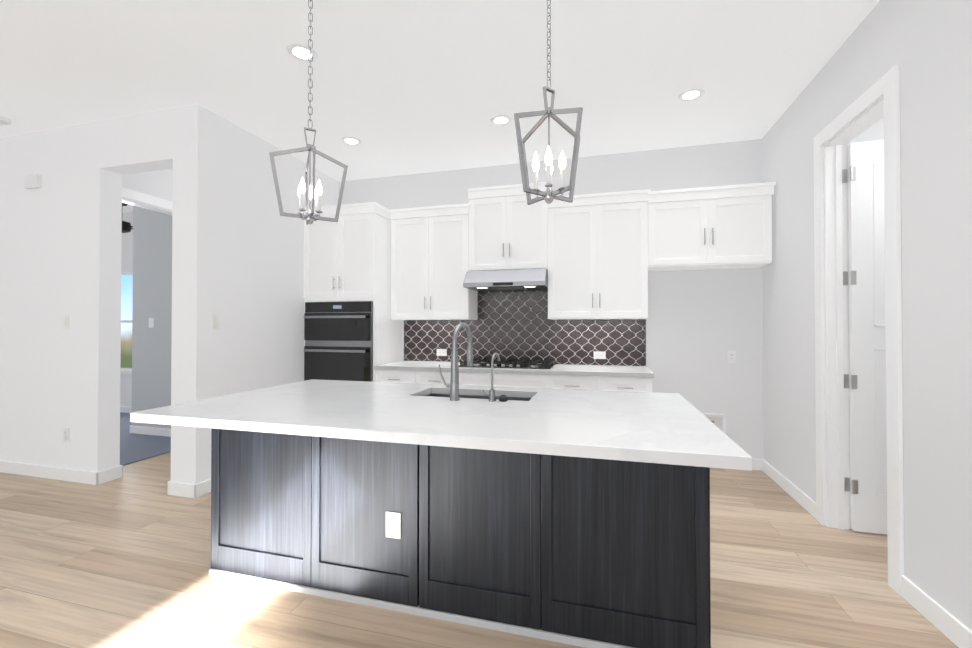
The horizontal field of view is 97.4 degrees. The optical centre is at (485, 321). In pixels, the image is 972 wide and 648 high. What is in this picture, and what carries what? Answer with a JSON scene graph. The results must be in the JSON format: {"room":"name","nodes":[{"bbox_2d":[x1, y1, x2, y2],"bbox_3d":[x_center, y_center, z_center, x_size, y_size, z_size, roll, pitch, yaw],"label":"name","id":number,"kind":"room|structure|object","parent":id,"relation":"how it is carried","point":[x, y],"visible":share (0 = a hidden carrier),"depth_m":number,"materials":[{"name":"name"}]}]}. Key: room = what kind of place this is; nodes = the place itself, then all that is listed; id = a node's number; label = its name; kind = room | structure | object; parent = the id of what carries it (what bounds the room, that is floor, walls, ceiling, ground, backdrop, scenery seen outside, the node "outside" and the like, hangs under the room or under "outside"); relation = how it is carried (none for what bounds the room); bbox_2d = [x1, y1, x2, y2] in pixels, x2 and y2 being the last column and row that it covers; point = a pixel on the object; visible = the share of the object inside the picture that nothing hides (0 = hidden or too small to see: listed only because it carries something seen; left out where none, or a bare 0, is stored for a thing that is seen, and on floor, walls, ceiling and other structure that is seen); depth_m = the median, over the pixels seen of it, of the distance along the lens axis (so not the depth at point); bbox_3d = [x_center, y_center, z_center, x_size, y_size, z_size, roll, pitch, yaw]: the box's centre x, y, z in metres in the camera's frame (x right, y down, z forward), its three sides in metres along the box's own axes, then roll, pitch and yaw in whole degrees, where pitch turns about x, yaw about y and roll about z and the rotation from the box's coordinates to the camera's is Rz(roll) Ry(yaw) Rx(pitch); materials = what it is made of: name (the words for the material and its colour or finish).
{"room":"kitchen","nodes":[
{"label":"kitchen","id":0,"kind":"room"},
{"bbox_2d":[0,108,172,471],"bbox_3d":[-4.484,-0.161,4.004,4.195,3.050,0.170,0,-1,15],"label":"wall","id":1,"kind":"structure","parent":0,"point":[60,239],"depth_m":3.70,"materials":[{"name":"white paint"}]},
{"bbox_2d":[25,174,40,188],"bbox_3d":[-4.007,-1.238,3.777,0.150,0.120,0.037,0,-1,15],"label":"door chime","id":2,"kind":"object","parent":1,"relation":"attached to","point":[32,181],"visible":1,"depth_m":3.76,"materials":[{"name":"white plastic"}]},
{"bbox_2d":[0,460,103,484],"bbox_3d":[-4.814,1.312,3.982,3.281,0.105,0.019,0,-1,15],"label":"baseboard","id":3,"kind":"structure","parent":1,"relation":"attached to","point":[56,473],"depth_m":3.68,"materials":[{"name":"white wood"}]},
{"bbox_2d":[62,315,68,328],"bbox_3d":[-3.617,0.001,3.674,0.075,0.118,0.010,0,-1,15],"label":"light switch","id":4,"kind":"object","parent":1,"relation":"attached to","point":[65,321],"visible":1,"depth_m":3.67,"materials":[{"name":"white plastic"}]},
{"bbox_2d":[63,428,69,441],"bbox_3d":[-3.598,0.971,3.660,0.075,0.118,0.008,0,-1,15],"label":"outlet","id":5,"kind":"object","parent":1,"relation":"attached to","point":[66,434],"visible":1,"depth_m":3.66,"materials":[{"name":"white plastic"}]},
{"bbox_2d":[104,465,122,479],"bbox_3d":[-3.337,1.310,3.776,0.320,0.105,0.015,0,-1,15],"label":"baseboard","id":6,"kind":"structure","parent":1,"relation":"attached to","point":[114,473],"depth_m":3.68,"materials":[{"name":"white wood"}]},
{"bbox_2d":[120,206,171,428],"bbox_3d":[-5.484,-0.146,5.503,4.480,3.050,2.200,0,-1,15],"label":"wall","id":7,"kind":"structure","parent":0,"point":[146,250],"depth_m":5.17,"materials":[{"name":"grey paint"}]},
{"bbox_2d":[120,406,131,412],"bbox_3d":[-5.658,1.330,6.511,3.209,0.093,0.015,0,-1,15],"label":"baseboard","id":8,"kind":"structure","parent":7,"relation":"attached to","point":[123,409],"depth_m":6.44,"materials":[{"name":"white wood"}]},
{"bbox_2d":[120,271,132,373],"bbox_3d":[-5.433,0.013,6.509,1.010,1.550,0.150,0,-1,15],"label":"bedroom window","id":9,"kind":"structure","parent":7,"relation":"in","point":[126,318],"depth_m":6.61,"materials":[{"name":"white"}]},
{"bbox_2d":[129,425,170,436],"bbox_3d":[-3.835,1.316,5.085,1.085,0.093,0.015,0,-1,15],"label":"baseboard","id":10,"kind":"structure","parent":7,"relation":"attached to","point":[132,429],"depth_m":5.13,"materials":[{"name":"white wood"}]},
{"bbox_2d":[149,318,153,327],"bbox_3d":[-4.044,0.015,5.157,0.075,0.118,0.010,0,-1,15],"label":"bedroom light switch","id":11,"kind":"object","parent":7,"relation":"attached to","point":[151,322],"visible":1,"depth_m":5.15,"materials":[{"name":"white plastic"}]},
{"bbox_2d":[122,169,172,200],"bbox_3d":[-3.348,-0.155,4.588,0.120,3.050,1.550,0,-1,15],"label":"wall","id":12,"kind":"structure","parent":0,"point":[159,184],"depth_m":4.31,"materials":[{"name":"white paint"}]},
{"bbox_2d":[122,187,171,214],"bbox_3d":[-3.388,0.053,4.405,0.141,2.630,1.140,0,-1,15],"label":"door frame","id":13,"kind":"structure","parent":12,"relation":"attached to","point":[141,200],"depth_m":4.24,"materials":[{"name":"white wood"}]},
{"bbox_2d":[171,104,338,483],"bbox_3d":[-2.119,-0.159,4.233,0.250,3.050,1.850,0,-1,15],"label":"wall","id":14,"kind":"structure","parent":0,"point":[237,252],"depth_m":3.60,"materials":[{"name":"white paint"}]},
{"bbox_2d":[167,480,187,495],"bbox_3d":[-2.284,1.313,4.121,0.015,0.105,1.606,0,-1,15],"label":"baseboard","id":15,"kind":"structure","parent":14,"relation":"attached to","point":[173,488],"depth_m":3.33,"materials":[{"name":"white wood"}]},
{"bbox_2d":[188,478,210,497],"bbox_3d":[-2.074,1.311,3.873,0.015,0.105,1.236,0,-1,15],"label":"baseboard","id":16,"kind":"structure","parent":14,"relation":"attached to","point":[202,488],"depth_m":3.31,"materials":[{"name":"white wood"}]},
{"bbox_2d":[212,314,219,328],"bbox_3d":[-2.190,-0.001,3.469,0.010,0.118,0.075,0,-1,15],"label":"light switch","id":17,"kind":"object","parent":14,"relation":"attached to","point":[215,321],"visible":1,"depth_m":3.46,"materials":[{"name":"white plastic"}]},
{"bbox_2d":[0,0,879,212],"bbox_3d":[-2.802,-1.761,1.424,11.800,0.100,10.800,0,-1,15],"label":"ceiling","id":18,"kind":"structure","parent":0,"point":[404,87],"depth_m":2.87,"materials":[{"name":"white paint"}]},
{"bbox_2d":[0,116,11,124],"bbox_3d":[-4.048,-1.672,3.554,0.140,0.036,0.140,0,-1,15],"label":"smoke detector","id":19,"kind":"object","parent":18,"relation":"attached to","point":[5,121],"visible":1,"depth_m":3.55,"materials":[{"name":"white plastic"}]},
{"bbox_2d":[122,203,132,232],"bbox_3d":[-5.040,-1.449,5.959,1.333,0.434,1.274,0,-1,15],"label":"ceiling fan","id":20,"kind":"object","parent":18,"relation":"hanging from","point":[126,227],"visible":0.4,"depth_m":5.89,"materials":[{"name":"black"}]},
{"bbox_2d":[286,43,317,61],"bbox_3d":[-1.161,-1.695,2.698,0.184,0.006,0.184,0,-1,15],"label":"recessed light","id":21,"kind":"object","parent":18,"relation":"in","point":[297,51],"visible":0.85,"depth_m":2.69,"materials":[{"name":"white plastic"}]},
{"bbox_2d":[269,0,347,224],"bbox_3d":[-0.890,-1.097,2.163,0.275,1.211,0.275,0,-1,15],"label":"lantern pendant light","id":22,"kind":"object","parent":18,"relation":"hanging from","point":[310,217],"visible":1,"depth_m":2.15,"materials":[{"name":"silver metal"}]},
{"bbox_2d":[341,137,361,145],"bbox_3d":[-1.257,-1.683,3.988,0.184,0.006,0.184,0,-1,15],"label":"recessed light","id":23,"kind":"object","parent":18,"relation":"in","point":[353,141],"visible":1,"depth_m":3.98,"materials":[{"name":"white plastic"}]},
{"bbox_2d":[490,115,511,125],"bbox_3d":[0.125,-1.687,3.582,0.184,0.006,0.184,0,-1,15],"label":"recessed light","id":24,"kind":"object","parent":18,"relation":"in","point":[500,120],"visible":1,"depth_m":3.58,"materials":[{"name":"white plastic"}]},
{"bbox_2d":[514,0,582,204],"bbox_3d":[0.265,-1.101,1.798,0.269,1.211,0.269,0,-1,10],"label":"lantern pendant light","id":25,"kind":"object","parent":18,"relation":"hanging from","point":[549,195],"visible":1,"depth_m":1.77,"materials":[{"name":"silver metal"}]},
{"bbox_2d":[678,88,704,101],"bbox_3d":[1.532,-1.690,3.191,0.184,0.006,0.184,0,-1,15],"label":"recessed light","id":26,"kind":"object","parent":18,"relation":"in","point":[693,94],"visible":1,"depth_m":3.18,"materials":[{"name":"white plastic"}]},
{"bbox_2d":[0,452,957,647],"bbox_3d":[-2.802,1.389,1.394,11.800,0.100,10.800,0,-1,15],"label":"floor","id":27,"kind":"structure","parent":0,"point":[124,561],"depth_m":2.16,"materials":[{"name":"brown wood"}]},
{"bbox_2d":[120,412,170,465],"bbox_3d":[-5.288,1.377,5.980,4.600,0.012,3.249,0,-1,15],"label":"carpet floor","id":28,"kind":"structure","parent":27,"relation":"on","point":[134,448],"depth_m":4.72,"materials":[{"name":"grey carpet"}]},
{"bbox_2d":[304,302,398,381],"bbox_3d":[-1.448,0.355,4.644,0.778,1.100,0.594,0,-1,15],"label":"base cabinet","id":29,"kind":"object","parent":27,"relation":"on","point":[345,341],"depth_m":4.36,"materials":[{"name":"white wood"}]},
{"bbox_2d":[304,301,372,381],"bbox_3d":[-1.454,0.355,4.619,0.778,1.114,0.644,0,-1,15],"label":"wall oven","id":30,"kind":"object","parent":29,"relation":"in","point":[338,335],"depth_m":4.35,"materials":[{"name":"black metal"}]},
{"bbox_2d":[375,370,462,384],"bbox_3d":[-0.574,0.924,4.436,0.910,0.888,0.628,0,-1,15],"label":"base cabinet","id":31,"kind":"object","parent":27,"relation":"on","point":[397,376],"depth_m":4.15,"materials":[{"name":"white wood"}]},
{"bbox_2d":[209,430,710,647],"bbox_3d":[-0.188,0.905,2.384,2.422,0.887,0.888,0,-1,15],"label":"kitchen island","id":32,"kind":"object","parent":27,"relation":"on","point":[577,517],"depth_m":1.90,"materials":[{"name":"black wood"}]},
{"bbox_2d":[386,511,400,538],"bbox_3d":[-0.436,0.955,2.003,0.075,0.118,0.008,0,-1,15],"label":"outlet","id":33,"kind":"object","parent":32,"relation":"attached to","point":[393,518],"depth_m":2.00,"materials":[{"name":"white plastic"}]},
{"bbox_2d":[130,379,752,470],"bbox_3d":[-0.243,0.438,2.222,2.510,0.042,1.260,0,-1,15],"label":"island countertop","id":34,"kind":"structure","parent":32,"relation":"on","point":[652,428],"depth_m":1.82,"materials":[{"name":"white stone"}]},
{"bbox_2d":[438,322,472,401],"bbox_3d":[-0.168,0.211,2.365,0.145,0.413,0.234,0,-1,15],"label":"faucet","id":35,"kind":"object","parent":34,"relation":"on","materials":[{"name":"silver metal"}]},
{"bbox_2d":[430,390,529,397],"bbox_3d":[-0.064,0.572,2.498,0.714,0.244,0.354,0,-1,15],"label":"sink","id":36,"kind":"object","parent":34,"relation":"in","point":[431,391],"depth_m":2.66,"materials":[{"name":"grey metal"}]},
{"bbox_2d":[482,353,501,401],"bbox_3d":[0.025,0.291,2.290,0.078,0.251,0.125,0,-1,15],"label":"faucet","id":37,"kind":"object","parent":34,"relation":"on","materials":[{"name":"silver metal"}]},
{"bbox_2d":[463,374,554,388],"bbox_3d":[0.217,0.922,4.221,0.970,0.888,0.628,0,-1,15],"label":"base cabinet","id":38,"kind":"object","parent":27,"relation":"on","point":[501,380],"depth_m":3.90,"materials":[{"name":"white wood"}]},
{"bbox_2d":[555,374,651,391],"bbox_3d":[1.023,0.920,4.002,0.940,0.888,0.628,0,-1,15],"label":"base cabinet","id":39,"kind":"object","parent":27,"relation":"on","point":[562,381],"depth_m":3.68,"materials":[{"name":"white wood"}]},
{"bbox_2d":[375,362,653,377],"bbox_3d":[0.229,0.456,4.211,2.604,0.040,0.650,0,-1,15],"label":"countertop","id":40,"kind":"structure","parent":39,"relation":"on","point":[560,367],"depth_m":3.95,"materials":[{"name":"white stone"}]},
{"bbox_2d":[458,358,554,369],"bbox_3d":[0.219,0.411,4.232,0.890,0.049,0.500,0,-1,15],"label":"cooktop","id":41,"kind":"object","parent":40,"relation":"in","point":[511,363],"depth_m":4.12,"materials":[{"name":"black metal"}]},
{"bbox_2d":[339,139,763,458],"bbox_3d":[0.351,-0.155,4.600,4.825,3.050,0.150,0,-1,15],"label":"wall","id":42,"kind":"structure","parent":0,"point":[699,323],"depth_m":4.09,"materials":[{"name":"white paint"}]},
{"bbox_2d":[303,202,386,301],"bbox_3d":[-1.439,-0.688,4.684,0.818,0.947,0.632,0,-1,15],"label":"upper cabinet","id":43,"kind":"object","parent":42,"relation":"attached to","point":[376,274],"depth_m":4.38,"materials":[{"name":"white wood"}]},
{"bbox_2d":[387,206,478,321],"bbox_3d":[-0.556,-0.591,4.601,0.867,1.142,0.328,0,-1,15],"label":"upper cabinet","id":44,"kind":"object","parent":42,"relation":"attached to","point":[423,245],"depth_m":4.46,"materials":[{"name":"white wood"}]},
{"bbox_2d":[437,349,446,355],"bbox_3d":[-0.491,0.341,4.728,0.118,0.075,0.008,0,-1,15],"label":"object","id":45,"kind":"structure","parent":42,"relation":"attached to","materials":[{"name":"white plastic"}]},
{"bbox_2d":[459,182,547,293],"bbox_3d":[0.226,-0.824,4.298,0.797,0.982,0.509,0,-1,15],"label":"upper cabinet","id":46,"kind":"object","parent":42,"relation":"attached to","point":[503,238],"depth_m":4.22,"materials":[{"name":"white wood"}]},
{"bbox_2d":[463,269,547,290],"bbox_3d":[0.225,-0.415,4.292,0.795,0.171,0.510,0,-1,15],"label":"range hood","id":47,"kind":"object","parent":46,"relation":"attached to","point":[475,279],"depth_m":4.11,"materials":[{"name":"silver metal"}]},
{"bbox_2d":[594,351,605,358],"bbox_3d":[1.140,0.337,4.285,0.118,0.075,0.008,0,-1,15],"label":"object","id":48,"kind":"structure","parent":42,"relation":"attached to","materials":[{"name":"white plastic"}]},
{"bbox_2d":[547,190,658,321],"bbox_3d":[1.106,-0.595,4.150,0.974,1.142,0.328,0,-1,15],"label":"upper cabinet","id":49,"kind":"object","parent":42,"relation":"attached to","point":[602,249],"depth_m":3.99,"materials":[{"name":"white wood"}]},
{"bbox_2d":[648,182,775,270],"bbox_3d":[1.994,-0.823,3.911,0.989,0.652,0.328,0,-1,15],"label":"upper cabinet","id":50,"kind":"object","parent":42,"relation":"attached to","point":[724,227],"depth_m":3.74,"materials":[{"name":"white wood"}]},
{"bbox_2d":[702,413,725,433],"bbox_3d":[2.139,0.974,4.010,0.210,0.210,0.029,0,-1,15],"label":"box","id":51,"kind":"object","parent":42,"relation":"attached to","point":[718,421],"visible":0.33,"depth_m":4.01,"materials":[{"name":"white plastic"}]},
{"bbox_2d":[727,350,735,362],"bbox_3d":[2.292,0.329,3.986,0.075,0.118,0.008,0,-1,15],"label":"outlet","id":52,"kind":"object","parent":42,"relation":"attached to","point":[731,356],"visible":1,"depth_m":3.98,"materials":[{"name":"white plastic"}]},
{"bbox_2d":[753,458,759,470],"bbox_3d":[2.045,1.312,4.038,0.970,0.105,0.018,0,-1,15],"label":"baseboard","id":53,"kind":"structure","parent":42,"relation":"attached to","point":[756,462],"depth_m":3.91,"materials":[{"name":"white wood"}]},
{"bbox_2d":[848,117,883,143],"bbox_3d":[3.082,-0.169,3.160,1.200,3.050,0.060,0,-1,15],"label":"wall","id":54,"kind":"structure","parent":0,"point":[875,132],"depth_m":3.18,"materials":[{"name":"white paint"}]},
{"bbox_2d":[762,0,971,630],"bbox_3d":[1.394,-0.204,-0.542,0.120,3.050,9.230,0,-1,15],"label":"wall","id":55,"kind":"structure","parent":0,"point":[926,45],"depth_m":2.00,"materials":[{"name":"white paint"}]},
{"bbox_2d":[760,459,815,518],"bbox_3d":[2.399,1.306,3.413,0.015,0.105,1.039,0,-1,15],"label":"baseboard","id":56,"kind":"structure","parent":55,"relation":"attached to","point":[805,501],"depth_m":3.33,"materials":[{"name":"white wood"}]},
{"bbox_2d":[814,65,903,595],"bbox_3d":[2.218,0.040,2.496,0.160,2.620,0.850,0,-1,15],"label":"door frame","id":57,"kind":"structure","parent":55,"relation":"attached to","point":[877,101],"depth_m":2.78,"materials":[{"name":"white wood"}]},
{"bbox_2d":[842,140,886,533],"bbox_3d":[2.633,0.092,2.661,0.663,2.494,0.092,0,-1,15],"label":"pantry door","id":58,"kind":"structure","parent":55,"relation":"in","point":[865,484],"depth_m":2.72,"materials":[{"name":"white wood"}]},
{"bbox_2d":[901,575,971,647],"bbox_3d":[1.098,1.260,-1.378,0.019,0.105,7.189,0,-1,15],"label":"baseboard","id":59,"kind":"structure","parent":55,"relation":"attached to","point":[952,628],"depth_m":1.87,"materials":[{"name":"white wood"}]}
]}

